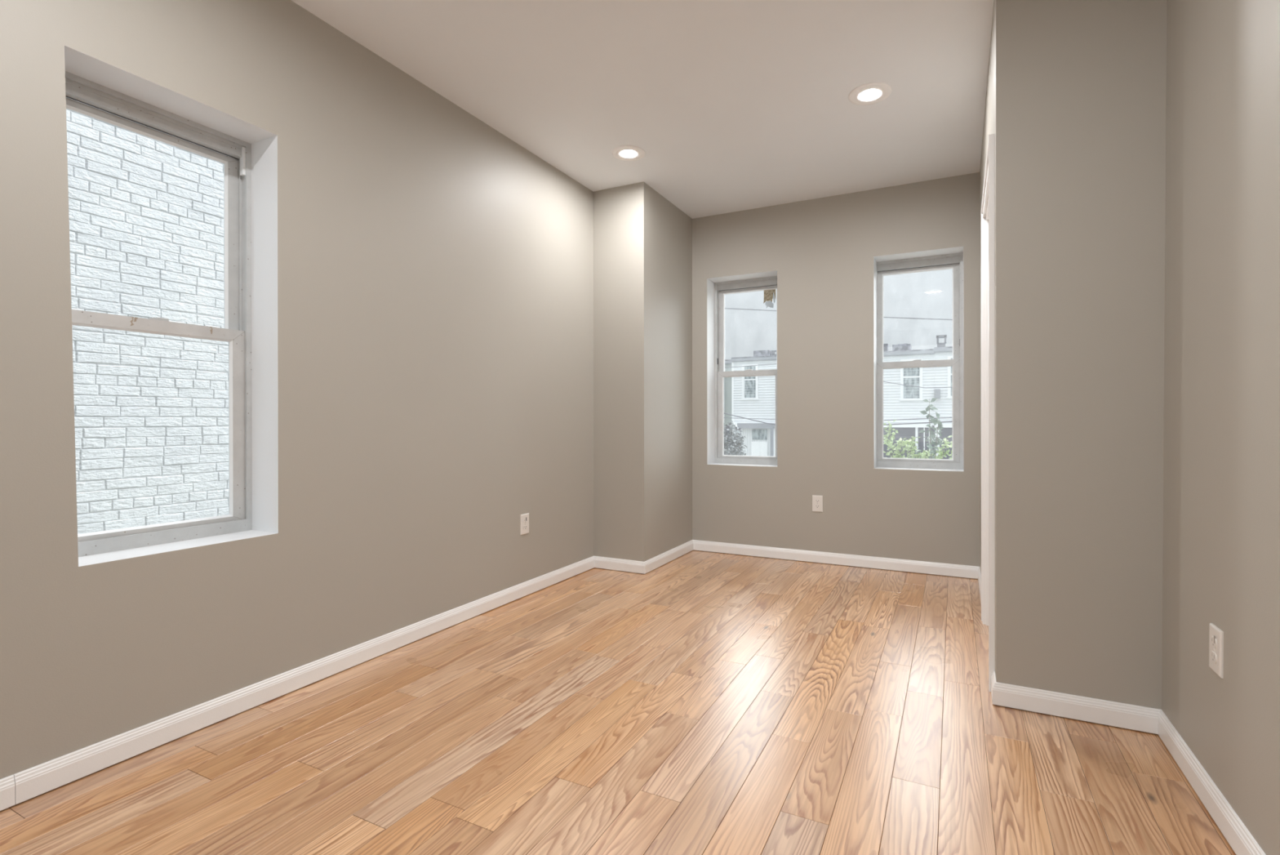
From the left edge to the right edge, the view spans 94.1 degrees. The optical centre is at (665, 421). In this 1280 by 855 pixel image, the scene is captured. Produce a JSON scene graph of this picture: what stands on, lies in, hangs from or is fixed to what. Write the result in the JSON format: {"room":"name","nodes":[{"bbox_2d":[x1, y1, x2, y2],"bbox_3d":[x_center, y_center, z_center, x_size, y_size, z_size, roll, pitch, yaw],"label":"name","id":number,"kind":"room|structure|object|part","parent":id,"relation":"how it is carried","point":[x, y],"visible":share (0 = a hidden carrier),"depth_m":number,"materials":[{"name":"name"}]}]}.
{"room":"empty living room","nodes":[
{"label":"empty living room","id":0,"kind":"room"},
{"bbox_2d":[0,0,593,778],"bbox_3d":[-1.716,-0.277,1.972,0.260,2.654,6.852,0,0,26],"label":"wall","id":1,"kind":"structure","parent":0,"point":[422,278],"depth_m":2.32,"materials":[{"name":"beige paint"}]},
{"bbox_2d":[65,71,252,556],"bbox_3d":[-1.767,-0.324,2.058,0.099,1.500,0.590,0,0,26],"label":"window","id":2,"kind":"structure","parent":1,"relation":"in","point":[237,330],"depth_m":2.21,"materials":[{"name":"white plastic"}]},
{"bbox_3d":[-1.775,-0.657,2.061,0.024,0.703,0.543,0,0,26],"label":"sash","id":3,"kind":"part","parent":2,"relation":"part of","materials":[{"name":"clear glass"}]},
{"bbox_3d":[-1.745,0.018,2.047,0.023,0.729,0.547,0,0,26],"label":"sash","id":4,"kind":"part","parent":2,"relation":"part of","materials":[{"name":"white plastic"}]},
{"bbox_2d":[0,555,594,810],"bbox_3d":[-1.770,0.988,1.545,0.013,0.078,5.833,0,0,26],"label":"baseboard","id":5,"kind":"structure","parent":1,"relation":"attached to","point":[17,788],"depth_m":2.07,"materials":[{"name":"white wood"}]},
{"bbox_2d":[520,512,528,534],"bbox_3d":[-0.826,0.604,3.497,0.009,0.118,0.075,0,0,26],"label":"wall outlet","id":6,"kind":"object","parent":1,"relation":"attached to","point":[524,518],"visible":1,"depth_m":3.49,"materials":[{"name":"white plastic"}]},
{"bbox_2d":[0,550,1235,854],"bbox_3d":[-0.303,1.099,1.234,3.424,0.140,7.252,0,0,26],"label":"floor","id":7,"kind":"structure","parent":0,"point":[699,702],"depth_m":1.83,"materials":[{"name":"brown wood"}]},
{"bbox_2d":[593,181,692,561],"bbox_3d":[-0.170,-0.282,4.519,0.500,2.654,0.919,0,0,26],"label":"pier","id":8,"kind":"object","parent":7,"relation":"on","point":[642,242],"visible":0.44,"depth_m":4.13,"materials":[{"name":"beige paint"}]},
{"bbox_2d":[594,555,644,573],"bbox_3d":[-0.321,0.983,4.077,0.413,0.078,0.013,0,0,26],"label":"baseboard","id":9,"kind":"structure","parent":8,"relation":"attached to","point":[611,563],"depth_m":4.07,"materials":[{"name":"white wood"}]},
{"bbox_2d":[644,539,693,573],"bbox_3d":[0.038,0.982,4.358,0.013,0.078,0.832,0,0,26],"label":"baseboard","id":10,"kind":"structure","parent":8,"relation":"attached to","point":[651,564],"depth_m":4.30,"materials":[{"name":"white wood"}]},
{"bbox_2d":[291,0,994,218],"bbox_3d":[-0.277,-1.675,1.305,3.434,0.140,7.112,0,0,26],"label":"ceiling","id":11,"kind":"structure","parent":0,"point":[731,105],"depth_m":2.81,"materials":[{"name":"white paint"}]},
{"bbox_2d":[611,145,645,160],"bbox_3d":[-0.222,-1.605,3.567,0.202,0.006,0.202,0,0,26],"label":"recessed light","id":12,"kind":"object","parent":11,"relation":"in","point":[625,153],"visible":1,"depth_m":3.56,"materials":[{"name":"white"}]},
{"bbox_2d":[848,82,891,105],"bbox_3d":[1.004,-1.606,2.925,0.202,0.006,0.202,0,0,26],"label":"recessed light","id":13,"kind":"object","parent":11,"relation":"in","point":[871,93],"visible":1,"depth_m":2.92,"materials":[{"name":"white"}]},
{"bbox_2d":[692,172,979,578],"bbox_3d":[1.220,-0.284,4.389,3.434,2.654,0.260,0,0,26],"label":"wall","id":14,"kind":"structure","parent":0,"point":[824,254],"depth_m":4.25,"materials":[{"name":"beige paint"}]},
{"bbox_2d":[714,275,777,465],"bbox_3d":[0.671,-0.391,4.744,0.573,1.473,0.099,0,0,26],"label":"window","id":15,"kind":"structure","parent":14,"relation":"in","point":[722,288],"depth_m":4.81,"materials":[{"name":"white plastic"}]},
{"bbox_3d":[0.661,-0.051,4.723,0.530,0.705,0.023,0,0,26],"label":"sash","id":16,"kind":"part","parent":15,"relation":"part of","materials":[{"name":"white plastic"}]},
{"bbox_3d":[0.675,-0.712,4.751,0.526,0.700,0.024,0,0,26],"label":"sash","id":17,"kind":"part","parent":15,"relation":"part of","materials":[{"name":"white plastic"}]},
{"bbox_2d":[763,288,775,308],"bbox_3d":[0.818,-0.968,4.680,0.098,0.166,0.001,0,0,26],"label":"sticker","id":18,"kind":"object","parent":15,"relation":"attached to","point":[769,295],"visible":1,"depth_m":4.68,"materials":[{"name":"paper"}]},
{"bbox_2d":[812,494,822,511],"bbox_3d":[1.098,0.595,4.301,0.075,0.118,0.009,0,0,26],"label":"wall outlet","id":19,"kind":"object","parent":14,"relation":"attached to","point":[817,500],"visible":1,"depth_m":4.30,"materials":[{"name":"white plastic"}]},
{"bbox_2d":[693,539,978,578],"bbox_3d":[1.122,0.981,4.287,2.024,0.078,0.013,0,0,26],"label":"baseboard","id":20,"kind":"structure","parent":14,"relation":"attached to","point":[887,563],"depth_m":4.22,"materials":[{"name":"white wood"}]},
{"bbox_2d":[876,252,963,469],"bbox_3d":[1.779,-0.407,4.207,0.592,1.484,0.099,0,0,26],"label":"window","id":21,"kind":"structure","parent":14,"relation":"in","point":[925,264],"depth_m":4.13,"materials":[{"name":"white plastic"}]},
{"bbox_3d":[1.782,-0.734,4.215,0.545,0.700,0.024,0,0,26],"label":"sash","id":22,"kind":"part","parent":21,"relation":"part of","materials":[{"name":"clear glass"}]},
{"bbox_3d":[1.769,-0.067,4.186,0.549,0.716,0.023,0,0,26],"label":"sash","id":23,"kind":"part","parent":21,"relation":"part of","materials":[{"name":"glass"}]},
{"bbox_2d":[979,0,994,572],"bbox_3d":[1.713,-0.283,3.076,0.110,2.654,1.873,0,0,26],"label":"wall","id":24,"kind":"structure","parent":0,"point":[988,121],"depth_m":3.08,"materials":[{"name":"beige paint"}]},
{"bbox_2d":[977,566,981,604],"bbox_3d":[1.835,0.981,3.460,0.013,0.078,0.880,0,0,26],"label":"baseboard","id":25,"kind":"structure","parent":24,"relation":"attached to","point":[979,569],"depth_m":3.57,"materials":[{"name":"white wood"}]},
{"bbox_2d":[981,133,995,691],"bbox_3d":[1.484,-0.031,2.634,0.135,2.112,0.905,0,0,26],"label":"door","id":26,"kind":"structure","parent":24,"relation":"in","point":[988,532],"depth_m":2.98,"materials":[{"name":"white wood"}]},
{"bbox_2d":[991,671,995,702],"bbox_3d":[1.212,0.983,2.198,0.014,0.078,0.116,0,0,26],"label":"baseboard","id":27,"kind":"structure","parent":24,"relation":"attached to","point":[993,676],"depth_m":2.20,"materials":[{"name":"white wood"}]},
{"bbox_2d":[994,0,1166,717],"bbox_3d":[1.566,-0.281,2.040,0.764,2.654,0.120,0,0,26],"label":"wall","id":28,"kind":"structure","parent":0,"point":[1080,86],"depth_m":2.04,"materials":[{"name":"beige paint"}]},
{"bbox_2d":[992,681,1160,733],"bbox_3d":[1.402,0.983,2.048,0.486,0.078,0.013,0,0,26],"label":"baseboard","id":29,"kind":"structure","parent":28,"relation":"attached to","point":[1142,718],"depth_m":2.04,"materials":[{"name":"white wood"}]},
{"bbox_2d":[1161,0,1279,854],"bbox_3d":[0.670,-0.278,-0.265,0.216,2.654,4.910,0,0,26],"label":"wall","id":30,"kind":"structure","parent":0,"point":[1221,558],"depth_m":1.50,"materials":[{"name":"beige paint"}]},
{"bbox_2d":[1157,709,1266,854],"bbox_3d":[0.580,0.987,-0.191,0.014,0.078,4.760,0,0,26],"label":"baseboard","id":31,"kind":"structure","parent":30,"relation":"attached to","point":[1233,829],"depth_m":1.56,"materials":[{"name":"white wood"}]},
{"bbox_2d":[1208,622,1223,678],"bbox_3d":[1.425,0.592,1.542,0.009,0.118,0.075,0,0,26],"label":"wall outlet","id":32,"kind":"object","parent":30,"relation":"attached to","point":[1215,634],"visible":1,"depth_m":1.53,"materials":[{"name":"white plastic"}]},
{"bbox_2d":[1210,650,1216,663],"bbox_3d":[1.422,0.612,1.543,0.003,0.025,0.034,0,0,26],"label":"receptacle","id":33,"kind":"object","parent":32,"relation":"attached to","point":[1213,653],"depth_m":1.54,"materials":[{"name":"grey plastic"}]},
{"bbox_2d":[1210,635,1217,648],"bbox_3d":[1.422,0.570,1.543,0.003,0.031,0.034,0,0,26],"label":"receptacle","id":34,"kind":"object","parent":32,"relation":"attached to","point":[1213,637],"depth_m":1.54,"materials":[{"name":"grey plastic"}]},
{"label":"outside","id":35,"kind":"structure","parent":0,"visible":0},
{"bbox_3d":[10.340,3.327,32.779,80.000,0.100,92.000,0,0,26],"label":"ground","id":36,"kind":"structure","parent":35,"visible":0},
{"bbox_2d":[66,98,228,533],"bbox_3d":[-3.170,-0.623,5.482,0.312,7.900,12.138,0,0,26],"label":"brick wall","id":37,"kind":"structure","parent":36,"relation":"on","point":[146,214],"depth_m":4.16,"materials":[{"name":"white brick"}]},
{"bbox_2d":[724,359,741,453],"bbox_3d":[2.917,-0.376,35.204,5.530,7.320,9.300,0,0,26],"label":"house","id":38,"kind":"structure","parent":36,"relation":"on","point":[727,380],"depth_m":30.28,"materials":[{"name":"grey paint"}]},
{"bbox_2d":[724,420,746,455],"bbox_3d":[2.393,1.638,21.552,1.928,3.336,1.723,0,0,26],"label":"shrub","id":39,"kind":"object","parent":36,"relation":"on","point":[734,449],"visible":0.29,"depth_m":21.47,"materials":[{"name":"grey plant"}]},
{"bbox_2d":[730,350,776,453],"bbox_3d":[7.143,-0.428,32.460,4.370,7.420,9.350,0,0,26],"label":"house","id":40,"kind":"structure","parent":36,"relation":"on","point":[752,397],"depth_m":29.03,"materials":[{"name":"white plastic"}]},
{"bbox_3d":[3.334,-1.440,29.499,0.100,3.100,0.040,0,0,26],"label":"corner trim","id":41,"kind":"part","parent":40,"relation":"part of","materials":[{"name":"white wood"}]},
{"bbox_3d":[4.133,-1.915,29.095,0.630,1.550,0.012,0,0,26],"label":"pane","id":42,"kind":"part","parent":40,"relation":"part of","materials":[{"name":"grey glass"}]},
{"bbox_2d":[737,422,775,456],"bbox_3d":[4.133,1.684,25.505,1.580,3.220,2.100,0,0,26],"label":"garden shed","id":43,"kind":"object","parent":36,"relation":"on","point":[759,439],"visible":0.41,"depth_m":24.73,"materials":[{"name":"white wood"}]},
{"bbox_3d":[3.906,2.075,24.749,0.670,2.440,0.060,0,0,26],"label":"door","id":44,"kind":"part","parent":43,"relation":"part of","materials":[{"name":"white wood"}]},
{"bbox_3d":[4.341,1.755,24.293,0.110,3.080,0.100,0,0,26],"label":"corner post","id":45,"kind":"part","parent":43,"relation":"part of","materials":[{"name":"grey wood"}]},
{"bbox_2d":[883,419,933,458],"bbox_3d":[4.652,1.643,11.726,1.248,3.345,0.879,0,0,26],"label":"shrub","id":46,"kind":"object","parent":36,"relation":"on","point":[900,442],"visible":0.13,"depth_m":11.76,"materials":[{"name":"green plant"}]},
{"bbox_2d":[883,343,935,457],"bbox_3d":[11.289,-0.406,30.450,4.725,7.370,9.350,0,0,26],"label":"house","id":47,"kind":"structure","parent":36,"relation":"on","point":[900,401],"depth_m":26.04,"materials":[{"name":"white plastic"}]},
{"bbox_3d":[10.706,-1.805,25.908,0.720,1.620,0.012,0,0,26],"label":"pane","id":48,"kind":"part","parent":47,"relation":"part of","materials":[{"name":"grey glass"}]},
{"bbox_3d":[10.805,1.775,25.604,0.100,3.020,0.100,0,0,26],"label":"porch post","id":49,"kind":"part","parent":47,"relation":"part of","materials":[{"name":"white wood"}]},
{"bbox_3d":[11.075,1.775,25.473,0.050,3.020,0.050,0,0,26],"label":"porch post","id":50,"kind":"part","parent":47,"relation":"part of","materials":[{"name":"white wood"}]},
{"bbox_2d":[914,434,935,457],"bbox_3d":[5.790,1.792,13.339,1.051,3.034,0.939,0,0,26],"label":"shrub","id":51,"kind":"object","parent":36,"relation":"on","point":[926,440],"visible":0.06,"depth_m":13.35,"materials":[{"name":"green plant"}]},
{"bbox_2d":[918,397,944,458],"bbox_3d":[4.919,1.442,10.969,0.409,3.739,0.253,0,0,-14],"label":"young tree","id":52,"kind":"object","parent":36,"relation":"on","point":[932,420],"visible":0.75,"depth_m":10.96,"materials":[{"name":"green plant"}]},
{"bbox_3d":[4.924,1.451,10.969,0.187,3.721,0.156,0,0,-34],"label":"stem","id":53,"kind":"part","parent":52,"relation":"part of","materials":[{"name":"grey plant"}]},
{"bbox_2d":[926,435,951,458],"bbox_3d":[5.612,1.743,11.908,1.144,3.137,0.906,0,0,26],"label":"shrub","id":54,"kind":"object","parent":36,"relation":"on","point":[939,456],"visible":0.08,"depth_m":12.00,"materials":[{"name":"green plant"}]},
{"bbox_2d":[933,334,952,458],"bbox_3d":[15.516,-0.434,28.400,4.660,7.420,9.350,0,0,26],"label":"house","id":55,"kind":"structure","parent":36,"relation":"on","point":[943,375],"depth_m":25.36,"materials":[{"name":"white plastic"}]},
{"bbox_3d":[11.534,1.775,25.251,0.170,3.020,0.170,0,0,26],"label":"porch post","id":56,"kind":"part","parent":55,"relation":"part of","materials":[{"name":"white wood"}]},
{"bbox_3d":[12.361,-1.871,25.105,0.660,1.610,0.012,0,0,26],"label":"pane","id":57,"kind":"part","parent":55,"relation":"part of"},
{"bbox_3d":[4.032,-0.443,14.848,0.203,7.500,0.203,0,0,26],"label":"utility pole","id":58,"kind":"object","parent":36,"relation":"on","visible":0},
{"bbox_2d":[724,413,775,425],"bbox_3d":[1.213,-0.248,16.082,6.154,1.130,0.025,0,0,26],"label":"overhead cable","id":59,"kind":"object","parent":58,"relation":"attached to","point":[724,413],"visible":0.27,"depth_m":15.59,"materials":[{"name":"grey plastic"}]},
{"bbox_2d":[724,417,775,419],"bbox_3d":[1.315,-0.099,16.293,6.150,0.199,0.014,0,0,26],"label":"overhead cable","id":60,"kind":"object","parent":58,"relation":"attached to","point":[724,417],"visible":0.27,"depth_m":15.81,"materials":[{"name":"grey plastic"}]},
{"bbox_2d":[724,363,776,368],"bbox_3d":[1.212,-1.429,16.080,6.150,0.153,0.017,0,0,26],"label":"overhead cable","id":61,"kind":"object","parent":58,"relation":"attached to","point":[774,363],"visible":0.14,"depth_m":15.56,"materials":[{"name":"grey plastic"}]},
{"bbox_2d":[724,307,952,319],"bbox_3d":[3.662,-2.713,14.890,11.602,1.296,0.021,0,0,26],"label":"overhead cable","id":62,"kind":"object","parent":58,"relation":"attached to","point":[725,308],"visible":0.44,"depth_m":14.03,"materials":[{"name":"grey plastic"}]},
{"bbox_2d":[883,420,951,425],"bbox_3d":[6.432,0.020,13.552,5.451,0.263,0.029,0,0,26],"label":"overhead cable","id":63,"kind":"object","parent":58,"relation":"attached to","point":[951,420],"visible":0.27,"depth_m":13.84,"materials":[{"name":"grey plastic"}]},
{"bbox_2d":[883,417,951,420],"bbox_3d":[6.432,-0.074,13.551,5.451,0.198,0.021,0,0,26],"label":"overhead cable","id":64,"kind":"object","parent":58,"relation":"attached to","point":[936,417],"visible":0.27,"depth_m":13.84,"materials":[{"name":"grey plastic"}]},
{"bbox_2d":[883,381,951,387],"bbox_3d":[6.431,-0.969,13.551,5.451,0.404,0.016,0,0,26],"label":"overhead cable","id":65,"kind":"object","parent":58,"relation":"attached to","point":[883,381],"visible":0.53,"depth_m":13.79,"materials":[{"name":"grey plastic"}]},
{"bbox_2d":[888,436,947,437],"bbox_3d":[6.433,0.372,13.552,5.450,0.016,0.016,0,0,26],"label":"overhead cable","id":66,"kind":"object","parent":58,"relation":"attached to","point":[888,437],"visible":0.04,"depth_m":13.86,"materials":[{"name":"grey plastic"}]}
]}

